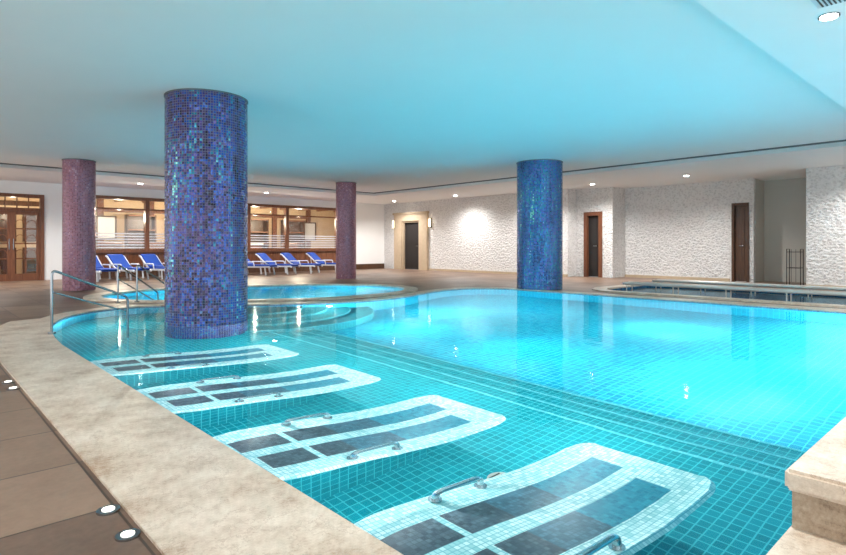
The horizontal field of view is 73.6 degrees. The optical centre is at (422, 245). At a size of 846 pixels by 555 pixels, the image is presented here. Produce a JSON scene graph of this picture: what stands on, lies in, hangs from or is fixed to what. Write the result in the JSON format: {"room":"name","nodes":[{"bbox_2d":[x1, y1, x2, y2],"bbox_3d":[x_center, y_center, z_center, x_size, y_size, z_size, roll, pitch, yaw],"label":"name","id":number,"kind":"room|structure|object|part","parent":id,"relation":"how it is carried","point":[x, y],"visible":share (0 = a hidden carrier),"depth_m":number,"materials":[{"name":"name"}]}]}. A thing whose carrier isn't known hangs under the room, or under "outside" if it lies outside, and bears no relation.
{"room":"spa","nodes":[
{"label":"spa","id":0,"kind":"room"},
{"bbox_2d":[0,197,38,273],"bbox_3d":[-14.272,-0.430,17.242,4.400,2.860,0.100,0,0,-43],"label":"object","id":1,"kind":"structure","parent":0,"point":[18,217],"depth_m":18.29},
{"bbox_2d":[0,200,38,273],"bbox_3d":[-13.740,-0.225,17.623,3.100,2.450,0.060,0,0,-43],"label":"trim","id":2,"kind":"structure","parent":1,"relation":"attached to","point":[30,263],"depth_m":18.34,"materials":[{"name":"brown wood"}]},
{"bbox_2d":[0,180,383,279],"bbox_3d":[-9.047,-0.430,18.694,20.050,2.860,0.150,0,0,-43],"label":"wall","id":3,"kind":"structure","parent":0,"point":[369,217],"depth_m":18.27,"materials":[{"name":"white paint"}]},
{"bbox_2d":[0,193,43,280],"bbox_3d":[-11.763,-0.250,16.129,1.580,2.500,0.178,0,0,-43],"label":"door","id":4,"kind":"structure","parent":3,"relation":"in","point":[11,212],"depth_m":16.29,"materials":[{"name":"brown wood"}]},
{"bbox_2d":[96,195,147,252],"bbox_3d":[-9.661,-0.685,18.046,1.570,1.790,0.230,0,0,-43],"label":"window","id":5,"kind":"structure","parent":3,"relation":"in","point":[97,196],"depth_m":18.09,"materials":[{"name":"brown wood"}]},
{"bbox_3d":[-9.617,0.190,17.999,1.570,0.040,0.100,0,0,-43],"label":"sill","id":6,"kind":"part","parent":5,"relation":"part of","materials":[{"name":"brown wood"}]},
{"bbox_2d":[147,198,163,251],"bbox_3d":[-8.503,-0.685,19.114,1.580,1.790,0.230,0,0,-43],"label":"window","id":7,"kind":"structure","parent":3,"relation":"in","point":[148,199],"depth_m":18.68,"materials":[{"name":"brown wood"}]},
{"bbox_2d":[96,251,335,267],"bbox_3d":[-6.886,0.490,20.555,9.050,0.580,0.045,0,0,-43],"label":"trim","id":8,"kind":"structure","parent":3,"relation":"attached to","point":[298,255],"depth_m":21.51,"materials":[{"name":"brown wood"}]},
{"bbox_2d":[100,263,383,277],"bbox_3d":[-6.127,0.890,21.258,11.920,0.220,0.040,0,0,-43],"label":"baseboard","id":9,"kind":"structure","parent":3,"relation":"attached to","point":[381,265],"depth_m":21.78,"materials":[{"name":"brown wood"}]},
{"bbox_2d":[248,203,249,251],"bbox_3d":[-7.206,-0.685,20.311,1.950,1.790,0.230,0,0,-43],"label":"window","id":10,"kind":"structure","parent":3,"relation":"in","point":[248,203],"depth_m":20.90,"materials":[{"name":"brown wood"}]},
{"bbox_3d":[-7.219,-0.705,20.326,1.950,1.750,0.190,0,0,-43],"label":"frame","id":11,"kind":"part","parent":10,"relation":"part of","materials":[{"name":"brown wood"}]},
{"bbox_2d":[249,203,287,251],"bbox_3d":[-5.905,-0.685,21.511,1.590,1.790,0.230,0,0,-43],"label":"window","id":12,"kind":"structure","parent":3,"relation":"in","point":[285,207],"depth_m":21.54,"materials":[{"name":"brown wood"}]},
{"bbox_3d":[-5.861,0.190,21.463,1.590,0.040,0.100,0,0,-43],"label":"sill","id":13,"kind":"part","parent":12,"relation":"part of","materials":[{"name":"brown wood"}]},
{"bbox_2d":[288,205,335,250],"bbox_3d":[-4.453,-0.685,22.850,2.360,1.790,0.230,0,0,-43],"label":"window","id":14,"kind":"structure","parent":3,"relation":"in","point":[291,207],"depth_m":22.84,"materials":[{"name":"brown wood"}]},
{"bbox_3d":[-4.409,0.190,22.802,2.360,0.040,0.100,0,0,-43],"label":"sill","id":15,"kind":"part","parent":14,"relation":"part of","materials":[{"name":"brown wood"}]},
{"bbox_2d":[96,199,334,248],"bbox_3d":[-9.421,-0.500,21.274,19.200,3.000,4.150,0,0,-43],"label":"wall","id":16,"kind":"structure","parent":0,"point":[324,226],"depth_m":26.11,"materials":[{"name":"beige paint"}]},
{"bbox_2d":[96,215,116,238],"bbox_3d":[-12.002,-0.700,21.417,0.700,0.900,0.040,0,0,-43],"label":"picture frame","id":17,"kind":"object","parent":16,"relation":"attached to","point":[104,224],"visible":0.81,"depth_m":21.42,"materials":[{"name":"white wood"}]},
{"bbox_2d":[96,199,310,248],"bbox_3d":[-9.543,-0.430,23.781,11.020,2.860,0.100,0,0,-43],"label":"trim","id":18,"kind":"structure","parent":16,"relation":"attached to","point":[100,202],"depth_m":25.75,"materials":[{"name":"brown wood"}]},
{"bbox_2d":[114,200,334,211],"bbox_3d":[-9.087,-1.780,21.753,16.140,0.160,3.700,0,0,-43],"label":"trim","id":19,"kind":"structure","parent":16,"relation":"attached to","point":[114,200],"depth_m":26.18,"materials":[{"name":"orange wood"}]},
{"bbox_2d":[305,222,315,239],"bbox_3d":[-5.497,-0.700,27.418,0.700,0.900,0.040,0,0,-43],"label":"picture frame","id":20,"kind":"object","parent":16,"relation":"attached to","point":[310,227],"visible":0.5,"depth_m":27.45,"materials":[{"name":"brown wood"}]},
{"bbox_2d":[0,268,845,554],"bbox_3d":[-0.330,1.075,11.124,22.600,0.150,22.800,0,0,-43],"label":"floor","id":21,"kind":"structure","parent":0,"point":[50,499],"depth_m":2.79,"materials":[{"name":"stone"}]},
{"bbox_2d":[1,380,14,383],"bbox_3d":[-3.038,0.995,4.136,0.080,0.011,0.080,0,0,-43],"label":"floor light","id":22,"kind":"object","parent":21,"relation":"on","point":[8,381],"visible":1,"depth_m":4.12,"materials":[{"name":"silver metal"}]},
{"bbox_2d":[6,386,19,389],"bbox_3d":[-2.868,0.995,3.953,0.080,0.011,0.080,0,0,-43],"label":"floor light","id":23,"kind":"object","parent":21,"relation":"on","point":[15,387],"visible":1,"depth_m":3.94,"materials":[{"name":"silver metal"}]},
{"bbox_2d":[62,158,95,290],"bbox_3d":[-7.850,-0.475,12.899,0.676,2.950,0.676,0,0,-43],"label":"column","id":24,"kind":"structure","parent":21,"relation":"on","point":[78,175],"depth_m":12.63,"materials":[{"name":"tile"}]},
{"bbox_2d":[96,504,119,515],"bbox_3d":[-1.187,0.995,2.130,0.080,0.011,0.080,0,0,-43],"label":"floor light","id":25,"kind":"object","parent":21,"relation":"on","point":[107,510],"visible":1,"depth_m":2.12,"materials":[{"name":"white glass"}]},
{"bbox_2d":[96,255,120,281],"bbox_3d":[-9.440,0.625,16.398,1.537,0.750,0.602,0,0,36],"label":"sun lounger","id":26,"kind":"object","parent":21,"relation":"on","point":[99,267],"visible":0.5,"depth_m":16.18,"materials":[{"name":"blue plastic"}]},
{"bbox_3d":[-9.800,0.472,16.663,0.577,0.444,0.448,0,0,36],"label":"backrest","id":27,"kind":"part","parent":26,"relation":"part of","materials":[{"name":"blue fabric"}]},
{"bbox_3d":[-9.212,0.680,16.231,0.916,0.081,0.448,0,0,36],"label":"seat","id":28,"kind":"part","parent":26,"relation":"part of","materials":[{"name":"blue fabric"}]},
{"bbox_2d":[115,528,140,541],"bbox_3d":[-1.017,0.995,1.946,0.080,0.011,0.080,0,0,-43],"label":"floor light","id":29,"kind":"object","parent":21,"relation":"on","point":[126,535],"visible":1,"depth_m":1.94,"materials":[{"name":"silver metal"}]},
{"bbox_2d":[105,254,151,280],"bbox_3d":[-8.850,0.625,16.944,1.537,0.750,0.602,0,0,32],"label":"sun lounger","id":30,"kind":"object","parent":21,"relation":"on","point":[115,260],"visible":0.85,"depth_m":17.04,"materials":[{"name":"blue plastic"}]},
{"bbox_3d":[-9.367,0.487,16.962,0.569,0.413,0.042,0,0,32],"label":"frame","id":31,"kind":"part","parent":30,"relation":"part of","materials":[{"name":"white plastic"}]},
{"bbox_3d":[-9.230,0.472,17.178,0.577,0.444,0.448,0,0,32],"label":"backrest","id":32,"kind":"part","parent":30,"relation":"part of","materials":[{"name":"blue fabric"}]},
{"bbox_3d":[-8.609,0.680,16.796,0.916,0.081,0.448,0,0,32],"label":"seat","id":33,"kind":"part","parent":30,"relation":"part of","materials":[{"name":"blue fabric"}]},
{"bbox_2d":[134,265,163,301],"bbox_3d":[-4.768,0.794,10.094,0.079,0.952,0.858,0,0,25],"label":"handrail","id":34,"kind":"object","parent":21,"relation":"on","point":[140,266],"visible":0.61,"depth_m":9.73,"materials":[{"name":"silver metal"}]},
{"bbox_2d":[139,254,163,278],"bbox_3d":[-8.180,0.625,17.561,1.537,0.750,0.602,0,0,35],"label":"sun lounger","id":35,"kind":"object","parent":21,"relation":"on","point":[151,261],"visible":0.72,"depth_m":17.70,"materials":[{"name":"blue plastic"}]},
{"bbox_3d":[-8.545,0.472,17.817,0.577,0.444,0.448,0,0,35],"label":"backrest","id":36,"kind":"part","parent":35,"relation":"part of","materials":[{"name":"blue fabric"}]},
{"bbox_2d":[83,283,417,302],"bbox_3d":[-3.413,1.045,12.241,6.788,0.150,4.431,0,0,-14],"label":"trim","id":37,"kind":"structure","parent":21,"relation":"on","point":[98,297],"depth_m":11.30,"materials":[{"name":"beige stone"}]},
{"bbox_2d":[115,265,158,302],"bbox_3d":[-5.011,0.794,9.918,0.079,0.951,0.833,0,0,25],"label":"handrail","id":38,"kind":"object","parent":37,"relation":"on","point":[118,266],"visible":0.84,"depth_m":9.72,"materials":[{"name":"silver metal"}]},
{"bbox_2d":[248,259,278,274],"bbox_3d":[-5.856,0.625,19.712,1.537,0.750,0.602,0,0,17],"label":"sun lounger","id":39,"kind":"object","parent":21,"relation":"on","point":[251,264],"visible":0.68,"depth_m":19.45,"materials":[{"name":"white plastic"}]},
{"bbox_3d":[-5.932,0.732,19.468,1.537,0.086,0.048,0,0,17],"label":"rail","id":40,"kind":"part","parent":39,"relation":"part of","materials":[{"name":"white plastic"}]},
{"bbox_3d":[-5.585,0.680,19.627,0.916,0.081,0.448,0,0,17],"label":"seat","id":41,"kind":"part","parent":39,"relation":"part of","materials":[{"name":"blue fabric"}]},
{"bbox_2d":[255,253,299,274],"bbox_3d":[-5.237,0.625,20.283,1.537,0.750,0.602,0,0,19],"label":"sun lounger","id":42,"kind":"object","parent":21,"relation":"on","point":[264,257],"visible":0.83,"depth_m":20.21,"materials":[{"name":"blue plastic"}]},
{"bbox_3d":[-5.660,0.472,20.425,0.577,0.444,0.448,0,0,19],"label":"backrest","id":43,"kind":"part","parent":42,"relation":"part of","materials":[{"name":"blue fabric"}]},
{"bbox_3d":[-4.968,0.680,20.192,0.916,0.081,0.448,0,0,19],"label":"seat","id":44,"kind":"part","parent":42,"relation":"part of","materials":[{"name":"blue fabric"}]},
{"bbox_2d":[280,253,322,273],"bbox_3d":[-4.519,0.625,20.943,1.537,0.750,0.602,0,0,22],"label":"sun lounger","id":45,"kind":"object","parent":21,"relation":"on","point":[287,256],"visible":0.89,"depth_m":20.85,"materials":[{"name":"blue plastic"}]},
{"bbox_3d":[-4.934,0.472,21.107,0.577,0.444,0.448,0,0,22],"label":"backrest","id":46,"kind":"part","parent":45,"relation":"part of","materials":[{"name":"blue fabric"}]},
{"bbox_3d":[-4.256,0.680,20.838,0.916,0.081,0.448,0,0,22],"label":"seat","id":47,"kind":"part","parent":45,"relation":"part of","materials":[{"name":"blue fabric"}]},
{"bbox_2d":[306,252,335,272],"bbox_3d":[-3.720,0.625,21.680,1.537,0.750,0.602,0,0,21],"label":"sun lounger","id":48,"kind":"object","parent":21,"relation":"on","point":[313,256],"visible":0.62,"depth_m":21.62,"materials":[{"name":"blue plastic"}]},
{"bbox_3d":[-4.136,0.472,21.841,0.577,0.444,0.448,0,0,21],"label":"backrest","id":49,"kind":"part","parent":48,"relation":"part of","materials":[{"name":"blue fabric"}]},
{"bbox_2d":[336,182,355,278],"bbox_3d":[-2.370,-0.475,17.399,0.636,2.950,0.636,0,0,-43],"label":"column","id":50,"kind":"structure","parent":21,"relation":"on","point":[345,191],"depth_m":17.13,"materials":[{"name":"tile"}]},
{"bbox_2d":[0,287,845,554],"bbox_3d":[0.775,1.059,7.699,10.340,0.142,10.216,0,0,-43],"label":"trim","id":51,"kind":"structure","parent":21,"relation":"on","point":[187,491],"depth_m":2.52,"materials":[{"name":"beige stone"}]},
{"bbox_2d":[48,270,128,333],"bbox_3d":[-3.921,1.030,6.657,0.079,1.516,0.870,0,0,40],"label":"handrail","id":52,"kind":"object","parent":51,"relation":"attached to","point":[53,271],"visible":0.91,"depth_m":6.54,"materials":[{"name":"silver metal"}]},
{"bbox_2d":[56,289,838,322],"bbox_3d":[0.681,1.702,7.801,9.214,1.396,9.370,0,0,-43],"label":"basin","id":53,"kind":"object","parent":21,"relation":"in","point":[458,289],"visible":0.15,"depth_m":9.87,"materials":[{"name":"tile"}]},
{"bbox_2d":[53,289,845,554],"bbox_3d":[0.681,1.006,7.801,9.220,0.001,9.376,0,0,-43],"label":"pool water","id":54,"kind":"object","parent":53,"relation":"in","point":[461,421],"visible":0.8,"depth_m":3.50,"materials":[{"name":"teal liquid"}]},
{"bbox_3d":[-1.808,2.135,5.506,2.432,0.510,9.360,0,0,-43],"label":"floor","id":55,"kind":"structure","parent":53,"relation":"in","visible":0},
{"bbox_2d":[164,88,247,326],"bbox_3d":[-2.868,-0.035,7.504,1.046,3.830,1.046,0,0,-43],"label":"column","id":56,"kind":"structure","parent":55,"relation":"on","point":[206,130],"depth_m":7.05,"materials":[{"name":"blue tile"}]},
{"bbox_2d":[516,159,562,289],"bbox_3d":[2.722,-0.481,13.199,1.066,2.938,1.066,0,0,-43],"label":"column","id":57,"kind":"structure","parent":21,"relation":"on","point":[539,181],"depth_m":12.74,"materials":[{"name":"blue tile"}]},
{"bbox_2d":[609,286,657,289],"bbox_3d":[8.021,1.352,10.256,2.894,0.696,9.194,0,0,-43],"label":"basin","id":58,"kind":"object","parent":21,"relation":"in","point":[637,286],"visible":0.07,"depth_m":13.78,"materials":[{"name":"blue tile"}]},
{"bbox_2d":[616,287,845,304],"bbox_3d":[8.021,1.036,10.256,2.900,0.001,9.200,0,0,-43],"label":"pool water","id":59,"kind":"object","parent":58,"relation":"in","point":[841,300],"visible":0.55,"depth_m":12.07,"materials":[{"name":"teal liquid"}]},
{"bbox_2d":[623,281,845,300],"bbox_3d":[7.489,1.225,9.697,0.324,0.830,8.500,0,0,-43],"label":"rail","id":60,"kind":"object","parent":58,"relation":"attached to","point":[752,289],"visible":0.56,"depth_m":11.02,"materials":[{"name":"metal"}]},
{"bbox_2d":[652,279,845,297],"bbox_3d":[8.555,1.225,10.681,0.324,0.830,8.500,0,0,-43],"label":"rail","id":61,"kind":"object","parent":58,"relation":"attached to","point":[754,285],"visible":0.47,"depth_m":12.12,"materials":[{"name":"metal"}]},
{"bbox_2d":[592,285,845,307],"bbox_3d":[8.021,1.045,10.256,3.502,0.150,9.800,0,0,-43],"label":"trim","id":62,"kind":"structure","parent":21,"relation":"on","point":[605,288],"depth_m":10.64,"materials":[{"name":"beige stone"}]},
{"bbox_2d":[786,249,803,284],"bbox_3d":[9.348,0.536,14.201,0.260,0.927,0.319,0,0,-43],"label":"railing","id":63,"kind":"object","parent":21,"relation":"on","point":[786,249],"visible":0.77,"depth_m":14.22,"materials":[{"name":"metal"}]},
{"bbox_2d":[785,417,845,543],"bbox_3d":[3.908,0.885,3.197,5.520,0.205,1.800,0,0,-43],"label":"marble ledge","id":64,"kind":"object","parent":21,"relation":"on","point":[816,481],"visible":1,"depth_m":1.95,"materials":[{"name":"beige stone"}]},
{"bbox_2d":[0,0,845,203],"bbox_3d":[-0.434,-1.955,11.164,22.900,0.190,23.000,0,0,-43],"label":"ceiling","id":65,"kind":"structure","parent":0,"point":[791,32],"depth_m":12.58,"materials":[{"name":"white paint"}]},
{"bbox_2d":[0,139,845,193],"bbox_3d":[-3.019,-1.944,9.799,16.850,0.012,14.700,0,0,-43],"label":"trim","id":66,"kind":"structure","parent":65,"relation":"attached to","point":[845,139],"depth_m":13.77,"materials":[{"name":"white paint"}]},
{"bbox_2d":[810,0,845,8],"bbox_3d":[3.071,-1.852,4.193,0.300,0.016,0.300,0,0,-43],"label":"ceiling vent","id":67,"kind":"object","parent":65,"relation":"in","point":[818,3],"visible":1,"depth_m":4.29,"materials":[{"name":"white plastic"}]},
{"bbox_2d":[818,12,840,20],"bbox_3d":[3.276,-1.851,4.560,0.150,0.018,0.150,0,0,-43],"label":"recessed light","id":68,"kind":"object","parent":65,"relation":"in","point":[831,15],"visible":1,"depth_m":4.53,"materials":[{"name":"silver metal"}]},
{"bbox_2d":[384,189,569,276],"bbox_3d":[1.538,-0.430,21.894,0.150,2.860,9.500,0,0,-43],"label":"wall","id":69,"kind":"structure","parent":0,"point":[479,233],"depth_m":21.42,"materials":[{"name":"white stone"}]},
{"bbox_2d":[393,211,428,269],"bbox_3d":[-0.491,-0.215,23.968,0.260,2.430,2.200,0,0,-43],"label":"door","id":70,"kind":"structure","parent":69,"relation":"in","point":[411,229],"depth_m":24.00,"materials":[{"name":"beige stone"}]},
{"bbox_3d":[-0.454,-0.030,24.002,0.160,2.060,1.100,0,0,-43],"label":"frame","id":71,"kind":"part","parent":70,"relation":"part of","materials":[{"name":"beige wood"}]},
{"bbox_2d":[428,268,845,286],"bbox_3d":[7.441,0.960,16.320,1.330,0.080,19.900,0,0,-43],"label":"baseboard","id":72,"kind":"structure","parent":69,"relation":"attached to","point":[452,270],"depth_m":17.70,"materials":[{"name":"beige stone"}]},
{"bbox_2d":[570,189,575,276],"bbox_3d":[4.891,-0.430,18.627,0.350,2.860,0.150,0,0,-43],"label":"wall","id":73,"kind":"structure","parent":0,"point":[572,191],"depth_m":18.54,"materials":[{"name":"white stone"}]},
{"bbox_2d":[576,187,614,277],"bbox_3d":[5.567,-0.430,18.264,0.150,2.860,1.300,0,0,-43],"label":"wall","id":74,"kind":"structure","parent":0,"point":[594,199],"depth_m":17.99,"materials":[{"name":"white stone"}]},
{"bbox_2d":[584,211,601,276],"bbox_3d":[5.524,-0.050,18.258,0.160,2.100,0.650,0,0,-43],"label":"door","id":75,"kind":"structure","parent":74,"relation":"in","point":[592,220],"depth_m":18.28,"materials":[{"name":"brown wood"}]},
{"bbox_2d":[615,187,624,277],"bbox_3d":[6.306,-0.430,18.163,0.800,2.860,0.150,0,0,-43],"label":"wall","id":76,"kind":"structure","parent":0,"point":[619,192],"depth_m":18.03,"materials":[{"name":"white stone"}]},
{"bbox_2d":[625,178,754,281],"bbox_3d":[7.867,-0.430,16.950,0.150,2.860,3.750,0,0,-43],"label":"wall","id":77,"kind":"structure","parent":0,"point":[680,230],"depth_m":16.87,"materials":[{"name":"white stone"}]},
{"bbox_2d":[731,202,748,281],"bbox_3d":[8.889,-0.100,15.791,0.160,2.200,0.440,0,0,-43],"label":"door","id":78,"kind":"structure","parent":77,"relation":"in","point":[739,211],"depth_m":15.82,"materials":[{"name":"brown wood"}]},
{"bbox_2d":[755,178,805,282],"bbox_3d":[9.623,-0.430,14.862,2.200,2.860,2.000,0,0,-43],"label":"wall niche","id":79,"kind":"object","parent":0,"point":[780,205],"visible":0.57,"depth_m":15.78,"materials":[{"name":"grey paint"}]},
{"bbox_2d":[806,165,845,285],"bbox_3d":[11.498,-0.430,11.096,0.150,2.860,6.720,0,0,-43],"label":"wall","id":80,"kind":"structure","parent":0,"point":[825,186],"depth_m":13.22,"materials":[{"name":"white stone"}]},
{"bbox_3d":[-9.336,1.050,21.182,19.000,0.100,4.200,0,0,-43],"label":"floor","id":81,"kind":"structure","parent":0,"visible":0},
{"bbox_2d":[99,242,122,248],"bbox_3d":[-10.575,0.425,19.153,0.800,1.150,0.700,0,0,-28],"label":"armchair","id":82,"kind":"object","parent":81,"relation":"on","point":[101,242],"visible":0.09,"depth_m":19.32,"materials":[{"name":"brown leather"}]},
{"bbox_2d":[124,214,156,248],"bbox_3d":[-10.978,-0.100,21.967,1.050,2.200,0.380,0,0,-43],"label":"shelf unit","id":83,"kind":"object","parent":81,"relation":"on","point":[132,223],"visible":0.47,"depth_m":22.00,"materials":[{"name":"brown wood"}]},
{"bbox_2d":[149,243,163,248],"bbox_3d":[-9.467,0.425,20.172,0.800,1.150,0.700,0,0,-20],"label":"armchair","id":84,"kind":"object","parent":81,"relation":"on","point":[149,243],"visible":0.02,"depth_m":20.34,"materials":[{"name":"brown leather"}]},
{"bbox_2d":[251,243,263,248],"bbox_3d":[-7.945,0.445,23.214,2.700,1.110,0.600,0,0,-43],"label":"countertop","id":85,"kind":"structure","parent":81,"relation":"on","point":[252,244],"depth_m":23.75,"materials":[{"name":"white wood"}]},
{"bbox_2d":[251,219,268,248],"bbox_3d":[-7.450,-0.100,25.221,1.050,2.200,0.380,0,0,-43],"label":"shelf unit","id":86,"kind":"object","parent":81,"relation":"on","point":[258,226],"visible":0.3,"depth_m":25.43,"materials":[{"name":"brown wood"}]},
{"bbox_2d":[281,243,297,248],"bbox_3d":[-5.510,0.425,23.827,0.800,1.150,0.700,0,0,-37],"label":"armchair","id":87,"kind":"object","parent":81,"relation":"on","point":[282,244],"visible":0.11,"depth_m":24.04,"materials":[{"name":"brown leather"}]},
{"bbox_2d":[281,220,304,248],"bbox_3d":[-6.090,-0.100,26.476,1.050,2.200,0.380,0,0,-43],"label":"shelf unit","id":88,"kind":"object","parent":81,"relation":"on","point":[297,228],"visible":0.41,"depth_m":26.67,"materials":[{"name":"brown wood"}]},
{"bbox_3d":[-3.400,1.452,12.226,5.975,0.896,4.411,0,0,-43],"label":"basin","id":89,"kind":"object","parent":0,"visible":0},
{"bbox_2d":[104,286,403,299],"bbox_3d":[-3.400,1.006,12.226,5.981,0.001,4.417,0,0,-43],"label":"water","id":90,"kind":"object","parent":89,"relation":"in","point":[267,292],"visible":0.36,"depth_m":12.22,"materials":[{"name":"blue liquid"}]}
]}

